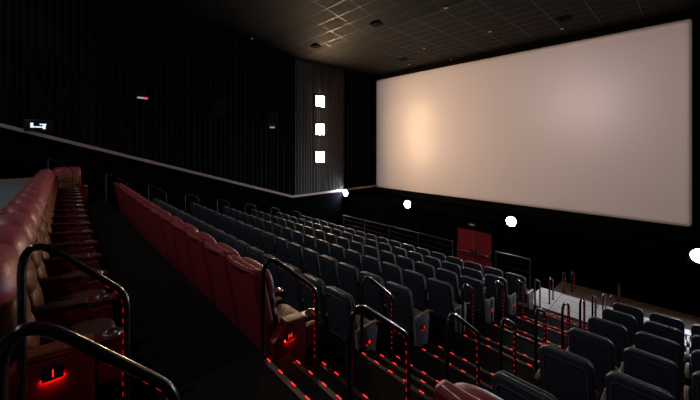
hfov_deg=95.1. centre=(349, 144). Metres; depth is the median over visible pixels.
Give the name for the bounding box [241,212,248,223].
chair
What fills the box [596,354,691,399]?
floor
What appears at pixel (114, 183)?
recliner
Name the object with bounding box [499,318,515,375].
handrail
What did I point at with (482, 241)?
door
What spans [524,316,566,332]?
step edge
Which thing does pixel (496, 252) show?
guard rail
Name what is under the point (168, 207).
chair
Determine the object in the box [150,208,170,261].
recliner
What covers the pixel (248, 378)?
stairs
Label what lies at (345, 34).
ceiling
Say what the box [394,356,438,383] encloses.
step edge
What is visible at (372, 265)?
chair
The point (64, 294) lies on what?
seat cushion
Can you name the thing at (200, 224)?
chair
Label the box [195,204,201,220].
chair
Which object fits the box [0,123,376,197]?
trim
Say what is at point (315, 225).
chair
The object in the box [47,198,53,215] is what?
cushion
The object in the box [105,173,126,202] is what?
handrail
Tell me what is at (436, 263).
chair
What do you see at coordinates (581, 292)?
floor
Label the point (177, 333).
floor
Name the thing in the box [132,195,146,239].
recliner
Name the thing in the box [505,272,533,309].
chair
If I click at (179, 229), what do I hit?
recliner
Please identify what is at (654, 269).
wall
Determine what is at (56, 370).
seat
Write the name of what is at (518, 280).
handrail
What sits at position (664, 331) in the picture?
chair
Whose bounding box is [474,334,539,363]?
step edge
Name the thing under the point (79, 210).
tray
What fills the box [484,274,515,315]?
chair
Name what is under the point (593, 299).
handrail
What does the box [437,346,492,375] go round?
step edge
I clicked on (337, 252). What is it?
chair
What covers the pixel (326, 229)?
chair
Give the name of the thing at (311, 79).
acoustic panel
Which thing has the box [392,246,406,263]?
chair
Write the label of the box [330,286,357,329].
cushion
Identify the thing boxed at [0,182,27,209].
floor
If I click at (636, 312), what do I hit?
chair
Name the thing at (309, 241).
chair
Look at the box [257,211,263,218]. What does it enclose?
chair
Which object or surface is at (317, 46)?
ceiling vent
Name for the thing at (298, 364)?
step edge
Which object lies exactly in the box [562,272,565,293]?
handrail
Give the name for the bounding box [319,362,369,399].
step edge
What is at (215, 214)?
chair
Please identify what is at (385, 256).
chair
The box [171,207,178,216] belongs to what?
chair
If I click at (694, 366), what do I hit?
chair
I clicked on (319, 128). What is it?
wall lamp
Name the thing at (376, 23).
ceiling vent
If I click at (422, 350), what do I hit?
step edge
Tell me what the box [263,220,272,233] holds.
chair
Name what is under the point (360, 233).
chair
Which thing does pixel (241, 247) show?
chair
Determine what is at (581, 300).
handrail
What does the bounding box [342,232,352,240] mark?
chair
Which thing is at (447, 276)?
chair
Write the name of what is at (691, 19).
wall
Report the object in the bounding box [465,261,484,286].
chair
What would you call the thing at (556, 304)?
floor
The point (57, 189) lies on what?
recliner
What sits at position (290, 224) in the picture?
chair
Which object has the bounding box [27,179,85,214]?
recliner
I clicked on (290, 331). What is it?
seat
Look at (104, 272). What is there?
tray
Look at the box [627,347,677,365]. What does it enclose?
cushion
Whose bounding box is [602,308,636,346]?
chair
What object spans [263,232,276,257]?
chair
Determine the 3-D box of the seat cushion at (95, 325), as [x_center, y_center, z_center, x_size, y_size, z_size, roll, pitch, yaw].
[-2.217,1.610,2.520,0.620,0.200,0.560,0,0,-42]
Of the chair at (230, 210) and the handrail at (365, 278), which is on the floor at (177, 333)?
the chair at (230, 210)
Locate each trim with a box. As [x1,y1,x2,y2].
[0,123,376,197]
[455,225,493,267]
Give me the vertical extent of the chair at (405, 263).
1.090 m
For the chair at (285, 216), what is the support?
on the floor at (177, 333)
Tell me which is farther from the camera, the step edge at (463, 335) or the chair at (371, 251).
the chair at (371, 251)
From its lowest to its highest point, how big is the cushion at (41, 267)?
0.560 m
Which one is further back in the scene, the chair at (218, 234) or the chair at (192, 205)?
the chair at (192, 205)
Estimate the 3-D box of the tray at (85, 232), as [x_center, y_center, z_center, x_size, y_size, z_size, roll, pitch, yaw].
[-4.311,1.438,5.237,0.200,0.065,0.158,0,0,-42]
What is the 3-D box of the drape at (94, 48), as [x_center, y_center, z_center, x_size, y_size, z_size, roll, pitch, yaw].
[-9.691,-2.235,11.814,18.040,10.166,0.090,0,0,-43]
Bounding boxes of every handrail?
[0,321,179,399]
[17,243,129,399]
[47,159,73,188]
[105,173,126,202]
[148,184,166,202]
[185,194,198,212]
[259,258,319,363]
[346,305,410,399]
[360,276,395,355]
[445,313,479,387]
[461,284,474,334]
[494,280,503,324]
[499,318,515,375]
[516,279,523,316]
[533,308,545,372]
[534,279,540,309]
[548,277,554,303]
[561,302,569,349]
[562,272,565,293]
[571,271,574,293]
[579,299,584,329]
[591,295,596,316]
[602,293,605,309]
[609,295,612,307]
[617,283,620,301]
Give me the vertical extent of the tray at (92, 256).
0.065 m
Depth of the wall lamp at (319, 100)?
18.97 m
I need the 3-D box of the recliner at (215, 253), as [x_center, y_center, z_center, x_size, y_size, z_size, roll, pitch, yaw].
[-1.501,1.902,4.327,0.825,1.256,0.820,0,0,-43]
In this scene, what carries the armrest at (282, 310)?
on the seat at (290, 331)
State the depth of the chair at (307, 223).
13.33 m
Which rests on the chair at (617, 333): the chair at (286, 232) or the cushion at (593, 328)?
the cushion at (593, 328)
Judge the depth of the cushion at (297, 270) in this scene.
5.08 m
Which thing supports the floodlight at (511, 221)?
attached to the wall at (654, 269)
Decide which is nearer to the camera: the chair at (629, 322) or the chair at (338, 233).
the chair at (629, 322)
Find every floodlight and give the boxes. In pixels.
[343,190,349,196]
[404,200,412,208]
[506,216,518,227]
[687,249,699,263]
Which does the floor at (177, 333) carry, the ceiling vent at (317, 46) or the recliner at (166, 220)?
the recliner at (166, 220)
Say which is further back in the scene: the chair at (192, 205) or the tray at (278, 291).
the chair at (192, 205)
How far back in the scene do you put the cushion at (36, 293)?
2.83 m
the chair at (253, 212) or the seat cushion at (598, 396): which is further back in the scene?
the chair at (253, 212)
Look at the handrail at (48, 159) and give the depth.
10.43 m
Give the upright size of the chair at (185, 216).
1.090 m
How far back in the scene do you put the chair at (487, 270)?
9.08 m
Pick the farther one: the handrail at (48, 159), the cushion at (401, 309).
the handrail at (48, 159)
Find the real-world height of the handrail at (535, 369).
1.045 m
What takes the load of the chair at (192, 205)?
on the floor at (177, 333)
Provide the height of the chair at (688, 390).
1.090 m
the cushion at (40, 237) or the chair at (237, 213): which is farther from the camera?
the chair at (237, 213)
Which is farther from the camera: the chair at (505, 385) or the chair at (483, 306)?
the chair at (483, 306)
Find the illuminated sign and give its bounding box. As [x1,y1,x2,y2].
[24,119,52,131]
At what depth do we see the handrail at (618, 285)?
10.25 m
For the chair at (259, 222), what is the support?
on the floor at (177, 333)
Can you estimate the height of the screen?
8.180 m
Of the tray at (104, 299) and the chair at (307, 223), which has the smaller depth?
the tray at (104, 299)
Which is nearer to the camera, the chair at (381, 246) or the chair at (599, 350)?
the chair at (599, 350)
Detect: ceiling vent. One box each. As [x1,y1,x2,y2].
[311,44,321,48]
[370,21,383,26]
[556,15,571,21]
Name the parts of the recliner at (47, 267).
armrest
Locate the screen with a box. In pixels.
[376,9,699,238]
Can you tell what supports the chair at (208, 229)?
on the floor at (177, 333)
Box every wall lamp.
[315,95,323,106]
[315,124,323,134]
[315,152,323,162]
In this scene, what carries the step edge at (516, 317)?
on the stairs
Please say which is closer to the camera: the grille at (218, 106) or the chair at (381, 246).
the chair at (381, 246)
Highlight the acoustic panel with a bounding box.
[295,59,343,194]
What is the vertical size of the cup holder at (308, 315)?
0.065 m
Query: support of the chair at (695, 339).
on the floor at (600, 391)
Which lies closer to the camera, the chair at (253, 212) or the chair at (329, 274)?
the chair at (329, 274)
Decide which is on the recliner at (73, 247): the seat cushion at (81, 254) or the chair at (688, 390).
the seat cushion at (81, 254)
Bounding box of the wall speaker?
[265,112,277,125]
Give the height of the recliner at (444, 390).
1.256 m
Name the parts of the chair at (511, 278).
panel, panel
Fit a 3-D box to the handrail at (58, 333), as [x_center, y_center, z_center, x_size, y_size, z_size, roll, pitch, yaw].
[-0.968,1.317,1.240,0.606,1.407,0.076,0,0,-43]
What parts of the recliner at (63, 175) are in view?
armrest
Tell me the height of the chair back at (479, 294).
0.722 m
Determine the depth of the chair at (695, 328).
6.26 m
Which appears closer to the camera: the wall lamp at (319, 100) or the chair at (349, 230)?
the chair at (349, 230)
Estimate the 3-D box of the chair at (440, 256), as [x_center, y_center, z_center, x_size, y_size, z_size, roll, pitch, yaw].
[3.018,4.045,10.613,0.657,1.090,0.604,0,0,-43]
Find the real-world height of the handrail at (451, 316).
1.252 m
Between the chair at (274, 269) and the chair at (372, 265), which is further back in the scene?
the chair at (372, 265)
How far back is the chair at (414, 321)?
5.11 m
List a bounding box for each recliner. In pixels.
[0,203,99,269]
[0,212,105,291]
[0,225,108,319]
[8,196,95,253]
[14,190,91,240]
[20,186,88,228]
[24,182,86,220]
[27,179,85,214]
[30,176,84,213]
[33,174,82,204]
[35,172,81,203]
[37,171,80,196]
[39,169,79,193]
[53,167,87,202]
[113,182,126,219]
[116,184,130,223]
[119,186,133,226]
[123,189,135,228]
[127,192,140,233]
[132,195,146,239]
[137,199,152,244]
[143,203,161,251]
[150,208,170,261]
[160,214,183,272]
[171,221,197,288]
[185,230,216,305]
[203,241,240,329]
[434,379,502,399]
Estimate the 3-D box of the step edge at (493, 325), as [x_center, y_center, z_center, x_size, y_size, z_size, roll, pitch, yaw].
[3.298,3.674,6.098,0.051,0.042,1.120,0,0,-43]
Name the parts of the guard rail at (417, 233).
rail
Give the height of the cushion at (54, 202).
0.560 m
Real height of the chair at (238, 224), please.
1.090 m
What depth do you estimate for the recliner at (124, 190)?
9.07 m
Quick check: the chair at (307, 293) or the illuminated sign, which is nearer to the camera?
the chair at (307, 293)
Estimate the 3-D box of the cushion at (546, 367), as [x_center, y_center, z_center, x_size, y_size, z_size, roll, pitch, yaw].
[2.422,2.629,3.556,0.184,0.722,0.495,0,0,-43]
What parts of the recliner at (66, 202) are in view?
armrest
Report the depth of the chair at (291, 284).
5.11 m
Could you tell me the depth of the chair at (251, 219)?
11.57 m
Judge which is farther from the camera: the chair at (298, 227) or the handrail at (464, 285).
the chair at (298, 227)
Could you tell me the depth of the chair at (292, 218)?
14.18 m
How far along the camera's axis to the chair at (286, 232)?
9.85 m
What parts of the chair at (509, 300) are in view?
panel, panel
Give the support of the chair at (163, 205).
on the floor at (177, 333)
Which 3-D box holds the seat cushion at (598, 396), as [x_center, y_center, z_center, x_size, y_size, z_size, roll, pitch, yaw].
[2.603,2.920,3.727,0.500,0.130,0.500,0,0,-43]
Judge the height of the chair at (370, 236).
1.090 m
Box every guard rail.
[343,215,452,256]
[495,251,530,291]
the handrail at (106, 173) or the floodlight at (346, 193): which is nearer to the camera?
the handrail at (106, 173)
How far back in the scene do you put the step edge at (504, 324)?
6.40 m
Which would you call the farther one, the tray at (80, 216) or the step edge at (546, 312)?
the step edge at (546, 312)
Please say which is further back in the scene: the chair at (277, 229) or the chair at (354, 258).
the chair at (277, 229)
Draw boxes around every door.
[457,227,472,266]
[474,231,491,274]
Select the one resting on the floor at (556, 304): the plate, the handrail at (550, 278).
the handrail at (550, 278)
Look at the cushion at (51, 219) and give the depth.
5.66 m
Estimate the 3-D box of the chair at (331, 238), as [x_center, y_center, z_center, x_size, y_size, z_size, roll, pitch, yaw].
[-0.462,3.425,10.590,0.657,1.090,0.604,0,0,-43]
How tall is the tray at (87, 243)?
0.065 m
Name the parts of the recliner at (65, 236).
armrest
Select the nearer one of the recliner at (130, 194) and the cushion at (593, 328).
the cushion at (593, 328)
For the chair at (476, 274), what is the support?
on the floor at (177, 333)
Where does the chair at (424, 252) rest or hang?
on the floor at (177, 333)
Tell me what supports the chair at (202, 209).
on the floor at (177, 333)
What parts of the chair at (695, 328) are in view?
armrest, panel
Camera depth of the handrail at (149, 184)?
12.13 m
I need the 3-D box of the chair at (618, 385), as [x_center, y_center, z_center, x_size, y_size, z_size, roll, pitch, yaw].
[2.926,2.805,3.270,0.657,1.090,0.604,0,0,-43]
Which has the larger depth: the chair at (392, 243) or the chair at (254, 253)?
the chair at (392, 243)
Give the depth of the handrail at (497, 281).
6.71 m
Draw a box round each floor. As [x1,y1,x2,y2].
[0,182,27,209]
[82,198,538,399]
[533,287,690,355]
[554,281,699,329]
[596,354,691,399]
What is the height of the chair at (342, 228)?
1.090 m
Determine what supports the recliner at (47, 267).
on the floor at (177, 333)
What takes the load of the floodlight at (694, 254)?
attached to the wall at (654, 269)
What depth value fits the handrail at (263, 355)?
3.13 m
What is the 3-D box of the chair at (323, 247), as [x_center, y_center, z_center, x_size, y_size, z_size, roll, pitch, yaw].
[-0.579,3.115,8.854,0.657,1.090,0.604,0,0,-43]
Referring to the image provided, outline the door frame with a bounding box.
[473,230,473,261]
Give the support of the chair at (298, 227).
on the floor at (177, 333)
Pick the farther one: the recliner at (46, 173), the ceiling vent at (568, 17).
the ceiling vent at (568, 17)
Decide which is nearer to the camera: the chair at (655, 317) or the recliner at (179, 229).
the recliner at (179, 229)
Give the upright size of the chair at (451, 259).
1.090 m
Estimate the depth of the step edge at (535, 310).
7.76 m
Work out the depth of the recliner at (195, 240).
4.58 m
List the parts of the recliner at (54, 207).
armrest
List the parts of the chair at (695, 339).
armrest, panel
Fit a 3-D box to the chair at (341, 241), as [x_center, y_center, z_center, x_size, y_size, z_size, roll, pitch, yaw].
[-0.056,3.425,10.159,0.657,1.090,0.604,0,0,-43]
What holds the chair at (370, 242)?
on the floor at (177, 333)
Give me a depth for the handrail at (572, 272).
11.02 m
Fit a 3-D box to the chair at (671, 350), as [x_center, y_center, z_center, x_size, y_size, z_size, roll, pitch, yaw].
[4.783,3.425,5.018,0.657,1.090,0.604,0,0,-43]
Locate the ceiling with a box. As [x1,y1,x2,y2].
[156,0,699,76]
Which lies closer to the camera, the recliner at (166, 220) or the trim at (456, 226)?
the recliner at (166, 220)
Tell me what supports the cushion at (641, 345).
on the chair at (671, 350)
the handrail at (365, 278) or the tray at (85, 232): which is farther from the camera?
the tray at (85, 232)
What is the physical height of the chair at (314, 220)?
1.090 m
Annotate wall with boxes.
[0,77,376,227]
[346,193,699,317]
[382,19,699,239]
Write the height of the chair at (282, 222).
1.090 m
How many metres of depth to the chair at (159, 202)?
11.10 m
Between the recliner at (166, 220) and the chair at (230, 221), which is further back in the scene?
the chair at (230, 221)
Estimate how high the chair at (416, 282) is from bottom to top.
1.090 m
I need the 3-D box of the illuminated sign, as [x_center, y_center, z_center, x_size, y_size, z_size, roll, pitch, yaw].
[-10.564,-0.660,10.859,0.720,0.400,0.105,0,0,-43]
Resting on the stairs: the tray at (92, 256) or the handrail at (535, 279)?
the handrail at (535, 279)
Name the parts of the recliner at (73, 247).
armrest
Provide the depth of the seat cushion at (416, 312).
5.46 m
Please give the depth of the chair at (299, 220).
13.74 m
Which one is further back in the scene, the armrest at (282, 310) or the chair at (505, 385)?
the armrest at (282, 310)
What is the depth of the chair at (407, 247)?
11.21 m
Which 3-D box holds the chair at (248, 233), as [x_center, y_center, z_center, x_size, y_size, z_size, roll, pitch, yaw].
[-2.724,2.805,9.273,0.657,1.090,0.604,0,0,-43]
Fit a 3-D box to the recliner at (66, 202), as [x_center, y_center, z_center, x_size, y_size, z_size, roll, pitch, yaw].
[-6.895,1.373,7.578,0.958,1.295,0.830,0,0,-42]
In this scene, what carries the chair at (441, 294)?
on the floor at (177, 333)
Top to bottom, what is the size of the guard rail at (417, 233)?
1.008 m
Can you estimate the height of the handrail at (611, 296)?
0.589 m
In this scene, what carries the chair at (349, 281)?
on the floor at (177, 333)
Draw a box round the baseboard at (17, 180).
[0,178,31,183]
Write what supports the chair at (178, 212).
on the floor at (177, 333)
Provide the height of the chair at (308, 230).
1.090 m
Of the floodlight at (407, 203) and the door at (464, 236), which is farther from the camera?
the floodlight at (407, 203)
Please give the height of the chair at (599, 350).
1.090 m
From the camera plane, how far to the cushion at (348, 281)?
5.96 m
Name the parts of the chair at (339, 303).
panel, panel, armrest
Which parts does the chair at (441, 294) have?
panel, panel, armrest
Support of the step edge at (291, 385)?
on the stairs
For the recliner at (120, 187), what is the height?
1.256 m
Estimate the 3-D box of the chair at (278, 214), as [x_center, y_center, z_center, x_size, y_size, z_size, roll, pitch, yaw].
[-3.185,3.735,15.344,0.657,1.090,0.604,0,0,-43]
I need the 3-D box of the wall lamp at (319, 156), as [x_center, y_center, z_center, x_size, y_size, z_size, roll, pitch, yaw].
[-1.812,0.720,19.055,0.590,0.630,0.134,0,0,-43]
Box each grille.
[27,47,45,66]
[213,101,224,112]
[268,113,276,123]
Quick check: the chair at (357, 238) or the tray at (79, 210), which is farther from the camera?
the chair at (357, 238)
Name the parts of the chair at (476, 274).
panel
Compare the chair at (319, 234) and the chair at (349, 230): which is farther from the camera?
the chair at (349, 230)
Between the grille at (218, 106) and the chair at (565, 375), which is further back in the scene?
the grille at (218, 106)
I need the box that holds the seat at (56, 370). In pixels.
[0,244,122,399]
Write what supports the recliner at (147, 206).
on the floor at (177, 333)
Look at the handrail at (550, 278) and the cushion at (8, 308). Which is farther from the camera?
the handrail at (550, 278)
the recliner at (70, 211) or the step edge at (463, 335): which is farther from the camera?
the recliner at (70, 211)
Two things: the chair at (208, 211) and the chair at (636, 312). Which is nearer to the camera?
the chair at (636, 312)
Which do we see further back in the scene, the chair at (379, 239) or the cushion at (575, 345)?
the chair at (379, 239)
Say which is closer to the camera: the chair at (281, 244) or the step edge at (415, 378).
the step edge at (415, 378)
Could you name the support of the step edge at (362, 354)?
on the stairs
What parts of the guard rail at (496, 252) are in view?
post, rail, post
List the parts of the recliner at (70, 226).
armrest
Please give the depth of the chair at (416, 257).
9.48 m
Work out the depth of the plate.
12.90 m
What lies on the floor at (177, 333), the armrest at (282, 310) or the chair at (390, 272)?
the chair at (390, 272)
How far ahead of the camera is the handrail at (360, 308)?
2.23 m
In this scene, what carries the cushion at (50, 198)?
on the recliner at (54, 207)
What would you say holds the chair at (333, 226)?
on the floor at (177, 333)
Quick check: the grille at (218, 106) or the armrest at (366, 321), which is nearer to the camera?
the armrest at (366, 321)
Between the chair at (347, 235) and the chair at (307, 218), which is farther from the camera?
the chair at (307, 218)
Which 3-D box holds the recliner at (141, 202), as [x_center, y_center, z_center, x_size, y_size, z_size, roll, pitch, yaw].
[-4.601,1.902,7.660,0.825,1.256,0.820,0,0,-42]
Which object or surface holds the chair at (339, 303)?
on the floor at (177, 333)
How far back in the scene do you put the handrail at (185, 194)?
12.86 m
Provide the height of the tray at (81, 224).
0.065 m
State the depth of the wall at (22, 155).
13.19 m
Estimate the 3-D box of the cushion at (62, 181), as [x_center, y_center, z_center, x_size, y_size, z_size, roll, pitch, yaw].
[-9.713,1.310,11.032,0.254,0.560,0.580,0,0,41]
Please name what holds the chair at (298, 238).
on the floor at (177, 333)
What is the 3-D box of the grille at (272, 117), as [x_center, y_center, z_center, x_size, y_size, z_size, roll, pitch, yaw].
[-4.012,-1.355,16.592,0.440,0.540,0.193,0,0,-43]
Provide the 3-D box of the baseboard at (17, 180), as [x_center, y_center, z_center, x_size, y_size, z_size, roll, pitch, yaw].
[-13.432,1.180,8.348,7.880,0.140,0.030,0,0,-43]
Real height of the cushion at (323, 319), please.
0.722 m
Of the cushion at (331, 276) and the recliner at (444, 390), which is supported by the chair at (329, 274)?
the cushion at (331, 276)
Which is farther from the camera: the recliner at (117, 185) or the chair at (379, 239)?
the chair at (379, 239)
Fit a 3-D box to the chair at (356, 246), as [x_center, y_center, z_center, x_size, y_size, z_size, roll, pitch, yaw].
[0.350,3.425,9.728,0.657,1.090,0.604,0,0,-43]
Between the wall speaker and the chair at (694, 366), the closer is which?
the chair at (694, 366)
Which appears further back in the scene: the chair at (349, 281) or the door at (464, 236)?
the door at (464, 236)
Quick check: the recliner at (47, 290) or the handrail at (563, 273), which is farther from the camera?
the handrail at (563, 273)
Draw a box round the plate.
[136,96,148,99]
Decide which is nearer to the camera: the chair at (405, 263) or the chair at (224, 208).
the chair at (405, 263)
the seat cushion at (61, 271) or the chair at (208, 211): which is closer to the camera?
the seat cushion at (61, 271)
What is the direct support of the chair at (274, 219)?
on the floor at (177, 333)
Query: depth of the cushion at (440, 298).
6.00 m
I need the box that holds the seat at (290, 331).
[226,255,320,361]
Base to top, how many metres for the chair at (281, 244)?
1.090 m
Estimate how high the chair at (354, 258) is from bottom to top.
1.090 m
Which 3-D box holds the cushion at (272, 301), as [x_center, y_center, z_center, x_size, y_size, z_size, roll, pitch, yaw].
[-1.020,1.820,3.668,0.254,0.560,0.580,0,0,-43]
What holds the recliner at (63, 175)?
on the floor at (177, 333)
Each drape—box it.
[0,0,294,194]
[344,70,374,188]
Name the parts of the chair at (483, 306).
panel, panel, armrest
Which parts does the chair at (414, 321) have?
panel, armrest, panel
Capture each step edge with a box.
[262,358,309,399]
[293,360,341,399]
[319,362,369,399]
[359,352,433,399]
[378,354,433,391]
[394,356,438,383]
[421,349,491,389]
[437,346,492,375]
[462,334,532,367]
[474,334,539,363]
[493,325,542,344]
[504,324,560,347]
[516,317,566,335]
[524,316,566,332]
[535,310,587,328]
[546,312,587,326]
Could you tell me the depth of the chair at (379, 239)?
12.05 m
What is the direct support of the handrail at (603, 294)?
on the floor at (556, 304)
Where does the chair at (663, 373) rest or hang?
on the floor at (600, 391)
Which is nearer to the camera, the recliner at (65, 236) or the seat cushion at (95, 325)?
the seat cushion at (95, 325)
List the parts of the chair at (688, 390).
armrest, panel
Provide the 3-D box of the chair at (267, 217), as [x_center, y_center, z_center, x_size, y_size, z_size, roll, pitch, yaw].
[-3.302,3.425,13.607,0.657,1.090,0.604,0,0,-43]
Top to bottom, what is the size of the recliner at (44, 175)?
1.295 m
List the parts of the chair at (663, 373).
armrest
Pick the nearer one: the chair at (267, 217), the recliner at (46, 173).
the recliner at (46, 173)
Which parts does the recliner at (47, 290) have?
armrest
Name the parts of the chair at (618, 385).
armrest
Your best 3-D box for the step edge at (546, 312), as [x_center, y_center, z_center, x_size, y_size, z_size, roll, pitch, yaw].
[5.482,4.449,8.154,0.051,0.042,1.120,0,0,-43]
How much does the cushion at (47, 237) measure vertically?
0.560 m
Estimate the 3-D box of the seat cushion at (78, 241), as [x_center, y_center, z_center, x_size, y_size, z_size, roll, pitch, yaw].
[-4.241,1.610,4.790,0.620,0.200,0.560,0,0,-42]
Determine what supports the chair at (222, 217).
on the floor at (177, 333)
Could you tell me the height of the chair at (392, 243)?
1.090 m
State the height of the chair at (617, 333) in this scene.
1.090 m
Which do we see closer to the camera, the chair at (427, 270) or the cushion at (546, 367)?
the cushion at (546, 367)
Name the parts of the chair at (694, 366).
armrest, panel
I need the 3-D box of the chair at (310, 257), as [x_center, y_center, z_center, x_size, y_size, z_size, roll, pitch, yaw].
[-0.696,2.805,7.118,0.657,1.090,0.604,0,0,-43]
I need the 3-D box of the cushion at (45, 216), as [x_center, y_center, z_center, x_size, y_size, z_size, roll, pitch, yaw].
[-4.963,1.310,5.165,0.254,0.560,0.580,0,0,-42]
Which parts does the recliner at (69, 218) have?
armrest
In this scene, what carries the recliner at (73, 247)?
on the floor at (177, 333)
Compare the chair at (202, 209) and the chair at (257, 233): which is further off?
the chair at (202, 209)
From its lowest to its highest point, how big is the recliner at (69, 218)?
1.295 m
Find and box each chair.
[157,200,163,208]
[161,202,167,209]
[166,205,172,215]
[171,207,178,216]
[176,210,184,220]
[182,213,191,222]
[189,217,197,228]
[190,202,196,217]
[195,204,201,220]
[196,220,205,231]
[200,207,207,224]
[204,224,215,237]
[206,209,213,226]
[212,211,220,229]
[213,229,225,242]
[219,214,228,233]
[222,206,228,216]
[223,234,236,248]
[226,217,236,238]
[228,208,234,218]
[234,210,241,221]
[234,220,244,241]
[234,240,249,256]
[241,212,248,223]
[243,224,254,246]
[247,246,263,264]
[248,215,255,227]
[251,209,257,217]
[252,228,265,253]
[255,218,264,231]
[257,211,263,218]
[262,254,284,299]
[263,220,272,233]
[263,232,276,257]
[264,213,270,221]
[271,216,278,223]
[272,224,282,237]
[275,237,289,263]
[276,212,282,217]
[278,218,286,226]
[279,263,304,311]
[282,214,289,220]
[282,227,292,241]
[286,220,295,230]
[288,242,304,273]
[289,216,296,222]
[292,231,304,247]
[295,223,304,234]
[297,218,304,225]
[300,273,329,329]
[302,248,321,279]
[303,235,316,250]
[304,226,314,236]
[305,216,312,221]
[305,221,312,227]
[312,218,319,223]
[313,223,321,230]
[314,229,325,240]
[316,239,330,256]
[319,255,339,288]
[320,221,327,225]
[322,226,331,233]
[324,286,380,352]
[325,233,337,244]
[328,223,336,228]
[330,244,345,262]
[332,229,341,236]
[337,225,345,231]
[337,237,349,249]
[337,262,359,305]
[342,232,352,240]
[345,249,362,272]
[346,228,355,234]
[350,241,364,255]
[353,235,364,245]
[356,231,365,238]
[359,271,387,320]
[362,255,382,278]
[364,245,379,259]
[365,238,378,249]
[366,233,376,240]
[377,237,388,243]
[378,242,391,252]
[379,250,396,264]
[381,262,403,285]
[384,281,432,347]
[389,240,401,247]
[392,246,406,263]
[396,255,414,282]
[402,243,414,257]
[403,269,429,310]
[407,251,423,271]
[415,261,435,291]
[416,247,429,260]
[424,256,441,278]
[426,278,468,333]
[431,251,445,268]
[436,268,460,303]
[442,261,461,288]
[447,256,463,275]
[459,276,496,323]
[462,267,485,297]
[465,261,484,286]
[483,266,502,286]
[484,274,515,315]
[491,370,556,399]
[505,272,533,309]
[535,344,601,399]
[566,327,618,389]
[587,316,627,368]
[601,371,674,399]
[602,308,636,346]
[613,302,643,331]
[619,347,680,399]
[631,331,682,391]
[643,320,683,369]
[649,312,684,354]
[681,371,699,399]
[683,349,699,385]
[684,335,699,379]
[685,324,699,346]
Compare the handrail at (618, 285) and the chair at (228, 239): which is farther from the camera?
the handrail at (618, 285)
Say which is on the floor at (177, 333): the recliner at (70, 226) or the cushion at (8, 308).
the recliner at (70, 226)
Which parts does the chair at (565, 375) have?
armrest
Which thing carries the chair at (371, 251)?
on the floor at (177, 333)
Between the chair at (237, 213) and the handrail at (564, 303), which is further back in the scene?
the chair at (237, 213)
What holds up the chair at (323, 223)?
on the floor at (177, 333)
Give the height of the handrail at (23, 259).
1.408 m
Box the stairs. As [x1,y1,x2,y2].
[108,307,587,399]
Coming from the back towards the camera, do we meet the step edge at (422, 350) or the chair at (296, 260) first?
the chair at (296, 260)
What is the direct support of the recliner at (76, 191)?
on the floor at (177, 333)
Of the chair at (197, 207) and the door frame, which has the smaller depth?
the chair at (197, 207)
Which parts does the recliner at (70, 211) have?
armrest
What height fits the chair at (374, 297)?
1.090 m
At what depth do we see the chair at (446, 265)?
8.57 m
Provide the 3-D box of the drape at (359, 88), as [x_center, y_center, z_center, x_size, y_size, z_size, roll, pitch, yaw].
[0.654,-0.996,21.551,2.892,7.688,0.090,0,0,-43]
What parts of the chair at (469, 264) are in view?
panel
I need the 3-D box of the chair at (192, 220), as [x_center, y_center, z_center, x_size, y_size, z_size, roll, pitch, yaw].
[-4.059,2.495,8.831,0.657,1.090,0.604,0,0,-43]
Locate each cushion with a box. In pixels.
[0,293,39,364]
[27,259,44,310]
[30,240,47,280]
[36,227,49,259]
[40,218,50,243]
[40,317,115,366]
[42,210,51,232]
[44,289,105,319]
[45,204,53,223]
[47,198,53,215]
[48,268,97,289]
[49,194,54,209]
[50,191,55,204]
[57,176,78,188]
[75,253,96,263]
[78,241,92,253]
[268,293,278,326]
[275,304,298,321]
[284,263,301,274]
[306,273,328,324]
[324,255,339,285]
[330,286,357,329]
[342,262,359,287]
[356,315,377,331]
[389,281,414,317]
[414,308,421,315]
[432,278,454,308]
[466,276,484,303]
[544,344,594,370]
[573,327,614,347]
[592,316,626,329]
[596,390,601,399]
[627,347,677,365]
[637,331,680,346]
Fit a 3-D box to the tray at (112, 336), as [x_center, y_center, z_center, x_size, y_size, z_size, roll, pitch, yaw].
[-1.782,1.438,2.400,0.200,0.065,0.158,0,0,-42]
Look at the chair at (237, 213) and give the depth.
12.44 m
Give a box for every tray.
[75,209,86,212]
[76,215,88,219]
[77,222,91,226]
[78,230,94,235]
[80,240,97,247]
[82,253,102,261]
[85,270,108,281]
[89,292,116,308]
[95,327,122,346]
[274,287,284,296]
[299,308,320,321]

